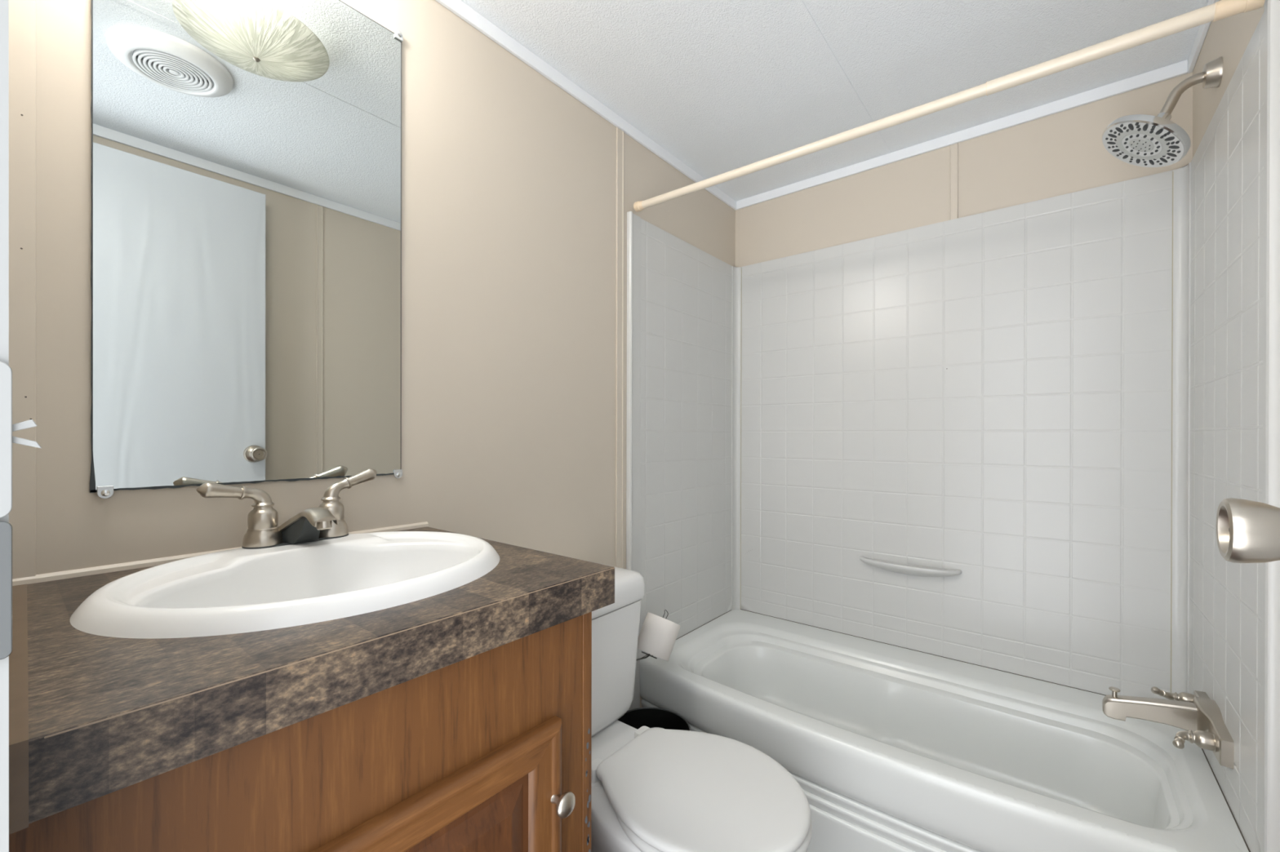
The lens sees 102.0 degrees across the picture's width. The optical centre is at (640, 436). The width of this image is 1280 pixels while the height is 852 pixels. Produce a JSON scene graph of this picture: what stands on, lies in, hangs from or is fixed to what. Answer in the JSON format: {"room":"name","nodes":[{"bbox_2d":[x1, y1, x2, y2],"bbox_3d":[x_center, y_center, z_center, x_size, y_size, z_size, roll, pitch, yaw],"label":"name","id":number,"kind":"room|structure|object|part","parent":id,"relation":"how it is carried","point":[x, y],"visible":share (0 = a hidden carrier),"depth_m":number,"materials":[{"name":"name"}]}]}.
{"room":"bathroom","nodes":[
{"label":"bathroom","id":0,"kind":"room"},
{"bbox_2d":[35,0,735,707],"bbox_3d":[-0.259,0.052,1.500,0.100,2.130,2.211,0,0,39],"label":"wall","id":1,"kind":"structure","parent":0,"point":[508,180],"depth_m":1.22,"materials":[{"name":"beige paint"}]},
{"bbox_2d":[8,0,35,579],"bbox_3d":[-0.838,-0.389,0.696,0.003,1.179,0.034,0,0,39],"label":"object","id":2,"kind":"structure","parent":1,"relation":"attached to","point":[22,13],"depth_m":0.70,"materials":[{"name":"beige"}]},
{"bbox_2d":[12,521,428,586],"bbox_3d":[-0.659,0.196,0.918,0.007,0.011,0.596,0,0,39],"label":"trim","id":3,"kind":"structure","parent":1,"relation":"attached to","point":[157,562],"depth_m":0.78,"materials":[{"name":"beige"}]},
{"bbox_2d":[89,0,403,498],"bbox_3d":[-0.649,-0.382,0.924,0.011,0.947,0.456,0,0,39],"label":"wall mirror","id":4,"kind":"object","parent":1,"relation":"attached to","point":[246,172],"visible":0.93,"depth_m":0.89,"materials":[{"name":"silver glass"}]},
{"bbox_2d":[435,0,736,210],"bbox_3d":[-0.214,-0.996,1.463,0.010,0.035,2.011,0,0,39],"label":"trim","id":5,"kind":"structure","parent":1,"relation":"attached to","point":[458,7],"depth_m":1.47,"materials":[{"name":"white"}]},
{"bbox_2d":[615,127,623,568],"bbox_3d":[-0.066,0.069,1.656,0.006,2.095,0.034,0,0,39],"label":"trim","id":6,"kind":"structure","parent":1,"relation":"attached to","point":[620,134],"depth_m":1.65,"materials":[{"name":"beige"}]},
{"bbox_2d":[626,211,732,711],"bbox_3d":[0.180,0.195,1.952,0.016,1.844,0.697,0,0,39],"label":"surround panel","id":7,"kind":"object","parent":1,"relation":"attached to","point":[679,295],"visible":0.94,"depth_m":1.90,"materials":[{"name":"grey plastic"}]},
{"bbox_2d":[460,0,1208,201],"bbox_3d":[0.317,-1.052,1.036,1.572,0.080,2.211,0,0,39],"label":"ceiling","id":8,"kind":"structure","parent":0,"point":[722,86],"depth_m":1.39,"materials":[{"name":"white paint"}]},
{"bbox_2d":[788,0,891,155],"bbox_3d":[0.262,-1.011,1.080,0.024,0.002,1.991,0,0,39],"label":"trim","id":9,"kind":"structure","parent":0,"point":[799,6],"depth_m":1.41,"materials":[{"name":"white"}]},
{"bbox_2d":[735,72,1192,267],"bbox_3d":[0.977,0.053,1.860,1.372,2.130,0.100,0,0,39],"label":"wall","id":10,"kind":"structure","parent":0,"point":[1063,153],"depth_m":1.71,"materials":[{"name":"beige paint"}]},
{"bbox_2d":[949,142,958,220],"bbox_3d":[1.049,-0.850,1.735,0.026,0.253,0.006,0,0,39],"label":"trim","id":11,"kind":"structure","parent":10,"relation":"attached to","point":[953,149],"depth_m":1.73,"materials":[{"name":"beige"}]},
{"bbox_2d":[731,162,1191,699],"bbox_3d":[0.924,0.011,1.795,1.372,1.470,0.067,0,0,39],"label":"surround panel","id":12,"kind":"object","parent":10,"relation":"attached to","point":[966,439],"visible":0.99,"depth_m":1.67,"materials":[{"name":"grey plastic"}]},
{"bbox_3d":[0.922,0.464,1.794,0.324,0.042,0.062,0,0,39],"label":"soap dish","id":13,"kind":"part","parent":12,"relation":"part of","materials":[{"name":"grey plastic"}]},
{"bbox_2d":[736,59,1187,209],"bbox_3d":[0.944,-0.994,1.816,1.352,0.035,0.010,0,0,39],"label":"trim","id":14,"kind":"structure","parent":10,"relation":"attached to","point":[1177,69],"depth_m":1.67,"materials":[{"name":"white"}]},
{"bbox_2d":[1192,0,1264,157],"bbox_3d":[0.888,0.056,0.577,0.100,2.130,2.211,0,0,39],"label":"wall","id":15,"kind":"structure","parent":0,"point":[1229,37],"depth_m":1.16,"materials":[{"name":"beige paint"}]},
{"bbox_2d":[1102,56,1223,167],"bbox_3d":[1.216,-0.742,1.216,0.196,0.199,0.172,0,0,39],"label":"shower","id":16,"kind":"object","parent":15,"relation":"attached to","point":[1143,140],"visible":1,"depth_m":1.20,"materials":[{"name":"silver metal"}]},
{"bbox_3d":[1.194,-0.694,1.233,0.136,0.097,0.162,0,0,39],"label":"plate","id":17,"kind":"part","parent":16,"relation":"part of","materials":[{"name":"grey"}]},
{"bbox_3d":[1.252,-0.780,1.190,0.096,0.085,0.027,0,0,39],"label":"arm","id":18,"kind":"part","parent":16,"relation":"part of","materials":[{"name":"silver metal"}]},
{"bbox_2d":[1187,0,1219,73],"bbox_3d":[0.847,-0.992,0.609,0.010,0.035,2.011,0,0,39],"label":"trim","id":19,"kind":"structure","parent":15,"relation":"attached to","point":[1203,28],"depth_m":1.30,"materials":[{"name":"white"}]},
{"bbox_2d":[1188,0,1279,851],"bbox_3d":[1.236,0.189,1.102,0.016,1.862,0.697,0,0,39],"label":"surround panel","id":20,"kind":"object","parent":15,"relation":"attached to","point":[1234,608],"visible":0.92,"depth_m":0.98,"materials":[{"name":"grey plastic"}]},
{"bbox_2d":[633,0,1265,212],"bbox_3d":[0.509,-0.738,1.276,1.339,0.050,0.034,0,0,39],"label":"shower curtain rod","id":21,"kind":"object","parent":20,"relation":"attached to","point":[1223,9],"visible":1,"depth_m":1.06,"materials":[{"name":"beige metal"}]},
{"bbox_2d":[1102,686,1234,768],"bbox_3d":[1.174,0.625,1.175,0.186,0.084,0.262,0,0,39],"label":"tub faucet","id":22,"kind":"object","parent":20,"relation":"attached to","point":[1201,717],"visible":1,"depth_m":1.15,"materials":[{"name":"silver metal"}]},
{"bbox_3d":[1.125,0.610,1.228,0.021,0.023,0.021,0,0,39],"label":"diverter knob","id":23,"kind":"part","parent":22,"relation":"part of","materials":[{"name":"silver metal"}]},
{"bbox_3d":[1.170,0.630,1.192,0.158,0.072,0.038,0,0,39],"label":"spout","id":24,"kind":"part","parent":22,"relation":"part of","materials":[{"name":"silver metal"}]},
{"bbox_3d":[1.264,0.618,1.230,0.093,0.044,0.039,0,0,17],"label":"handle","id":25,"kind":"part","parent":22,"relation":"part of","materials":[{"name":"silver metal"}]},
{"bbox_3d":[1.147,0.630,1.077,0.087,0.034,0.044,0,0,9],"label":"handle","id":26,"kind":"part","parent":22,"relation":"part of","materials":[{"name":"silver metal"}]},
{"bbox_3d":[1.235,0.625,1.129,0.033,0.084,0.257,0,0,39],"label":"plate","id":27,"kind":"part","parent":22,"relation":"part of","materials":[{"name":"silver metal"}]},
{"bbox_3d":[0.306,1.144,1.032,1.572,0.050,2.231,0,0,39],"label":"floor","id":28,"kind":"structure","parent":0,"visible":0},
{"bbox_2d":[8,611,591,851],"bbox_3d":[-0.442,0.688,0.727,0.565,0.860,0.576,0,0,39],"label":"vanity cabinet","id":29,"kind":"object","parent":28,"relation":"on","point":[489,751],"visible":0.87,"depth_m":0.57,"materials":[{"name":"brown wood"}]},
{"bbox_2d":[8,526,614,834],"bbox_3d":[-0.444,0.230,0.743,0.560,0.058,0.597,0,0,39],"label":"countertop","id":30,"kind":"structure","parent":29,"relation":"on","point":[91,717],"depth_m":0.47,"materials":[{"name":"laminate"}]},
{"bbox_2d":[70,531,499,638],"bbox_3d":[-0.455,0.252,0.756,0.441,0.147,0.512,0,0,39],"label":"sink","id":31,"kind":"object","parent":30,"relation":"in","point":[240,590],"visible":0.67,"depth_m":0.72,"materials":[{"name":"white ceramic"}]},
{"bbox_2d":[195,467,377,549],"bbox_3d":[-0.550,0.122,0.858,0.150,0.124,0.272,0,0,39],"label":"sink faucet","id":32,"kind":"object","parent":30,"relation":"on","point":[326,521],"visible":1,"depth_m":0.84,"materials":[{"name":"grey metal"}]},
{"bbox_3d":[-0.639,0.112,0.823,0.041,0.083,0.106,0,0,39],"label":"handle","id":33,"kind":"part","parent":32,"relation":"part of","materials":[{"name":"silver metal"}]},
{"bbox_3d":[-0.545,0.150,0.856,0.138,0.069,0.080,0,0,39],"label":"spout","id":34,"kind":"part","parent":32,"relation":"part of","materials":[{"name":"silver metal"}]},
{"bbox_3d":[-0.534,0.107,0.953,0.041,0.093,0.104,0,0,39],"label":"handle","id":35,"kind":"part","parent":32,"relation":"part of","materials":[{"name":"silver metal"}]},
{"bbox_3d":[-0.246,0.430,0.576,0.019,0.056,0.418,0,0,39],"label":"rail","id":36,"kind":"part","parent":29,"relation":"part of","materials":[{"name":"brown wood"}]},
{"bbox_3d":[-0.247,0.693,0.577,0.012,0.482,0.318,0,0,39],"label":"raised panel","id":37,"kind":"part","parent":29,"relation":"part of","materials":[{"name":"brown wood"}]},
{"bbox_3d":[-0.107,0.506,0.715,0.031,0.032,0.032,0,0,39],"label":"knob","id":38,"kind":"part","parent":29,"relation":"part of","materials":[{"name":"silver metal"}]},
{"bbox_2d":[617,706,690,730],"bbox_3d":[0.028,0.981,1.496,0.236,0.274,0.236,0,0,39],"label":"waste bin","id":39,"kind":"object","parent":28,"relation":"on","point":[649,717],"visible":0.25,"depth_m":1.60,"materials":[{"name":"black plastic"}]},
{"bbox_2d":[591,563,812,851],"bbox_3d":[0.009,0.744,1.155,0.738,0.749,0.433,0,0,39],"label":"toilet","id":40,"kind":"object","parent":28,"relation":"on","point":[655,789],"visible":0.62,"depth_m":1.06,"materials":[{"name":"white ceramic"}]},
{"bbox_3d":[-0.194,0.590,1.318,0.208,0.306,0.416,0,0,39],"label":"tank","id":41,"kind":"part","parent":40,"relation":"part of","materials":[{"name":"white ceramic"}]},
{"bbox_3d":[-0.192,0.404,1.317,0.221,0.070,0.433,0,0,39],"label":"tank lid","id":42,"kind":"part","parent":40,"relation":"part of","materials":[{"name":"white ceramic"}]},
{"bbox_2d":[636,609,668,660],"bbox_3d":[-0.007,0.613,1.561,0.232,0.135,0.036,0,0,-35],"label":"toilet paper holder","id":43,"kind":"object","parent":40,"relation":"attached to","point":[649,655],"visible":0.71,"depth_m":1.58,"materials":[{"name":"grey metal"}]},
{"bbox_3d":[-0.031,0.647,1.532,0.160,0.051,0.009,0,0,-41],"label":"arm","id":44,"kind":"part","parent":43,"relation":"part of","materials":[{"name":"grey metal"}]},
{"bbox_2d":[637,612,680,661],"bbox_3d":[0.054,0.620,1.604,0.119,0.148,0.148,0,0,39],"label":"toilet paper roll","id":45,"kind":"object","parent":43,"relation":"on","point":[657,637],"visible":0.96,"depth_m":1.56,"materials":[{"name":"white paper"}]},
{"bbox_3d":[0.128,0.715,1.059,0.426,0.019,0.365,0,0,39],"label":"lid","id":46,"kind":"part","parent":40,"relation":"part of","materials":[{"name":"white plastic"}]},
{"bbox_3d":[0.140,0.735,1.050,0.401,0.018,0.370,0,0,39],"label":"seat","id":47,"kind":"part","parent":40,"relation":"part of","materials":[{"name":"white plastic"}]},
{"bbox_2d":[640,608,1248,851],"bbox_3d":[0.716,0.932,1.541,1.368,0.373,0.720,0,0,39],"label":"bathtub","id":48,"kind":"object","parent":28,"relation":"on","point":[889,748],"visible":0.88,"depth_m":1.39,"materials":[{"name":"white plastic"}]},
{"bbox_3d":[-0.348,0.054,0.216,1.372,2.130,0.100,0,0,39],"label":"wall","id":49,"kind":"structure","parent":0,"visible":0},
{"bbox_2d":[0,0,8,851],"bbox_3d":[-0.122,0.070,0.036,0.765,2.100,0.104,0,0,39],"label":"trim","id":50,"kind":"structure","parent":49,"relation":"attached to","point":[4,4],"depth_m":0.28,"materials":[{"name":"grey"}]},
{"bbox_2d":[0,360,12,518],"bbox_3d":[-0.348,0.002,0.264,0.003,0.084,0.035,0,0,39],"label":"strike plate","id":51,"kind":"object","parent":49,"relation":"attached to","point":[6,372],"visible":1,"depth_m":0.28,"materials":[{"name":"grey"}]},
{"bbox_2d":[0,521,12,659],"bbox_3d":[-0.348,0.082,0.265,0.003,0.074,0.035,0,0,39],"label":"strike plate","id":52,"kind":"object","parent":49,"relation":"attached to","point":[6,528],"visible":1,"depth_m":0.28,"materials":[{"name":"silver metal"}]},
{"bbox_2d":[12,419,41,448],"bbox_3d":[-0.337,-0.001,0.284,0.004,0.016,0.013,0,0,39],"label":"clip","id":53,"kind":"object","parent":49,"relation":"attached to","point":[28,424],"visible":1,"depth_m":0.28,"materials":[{"name":"white plastic"}]},
{"bbox_2d":[1216,497,1279,563],"bbox_3d":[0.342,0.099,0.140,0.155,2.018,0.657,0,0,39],"label":"door knob","id":54,"kind":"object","parent":49,"relation":"in","point":[1248,531],"depth_m":0.39,"materials":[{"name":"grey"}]}
]}

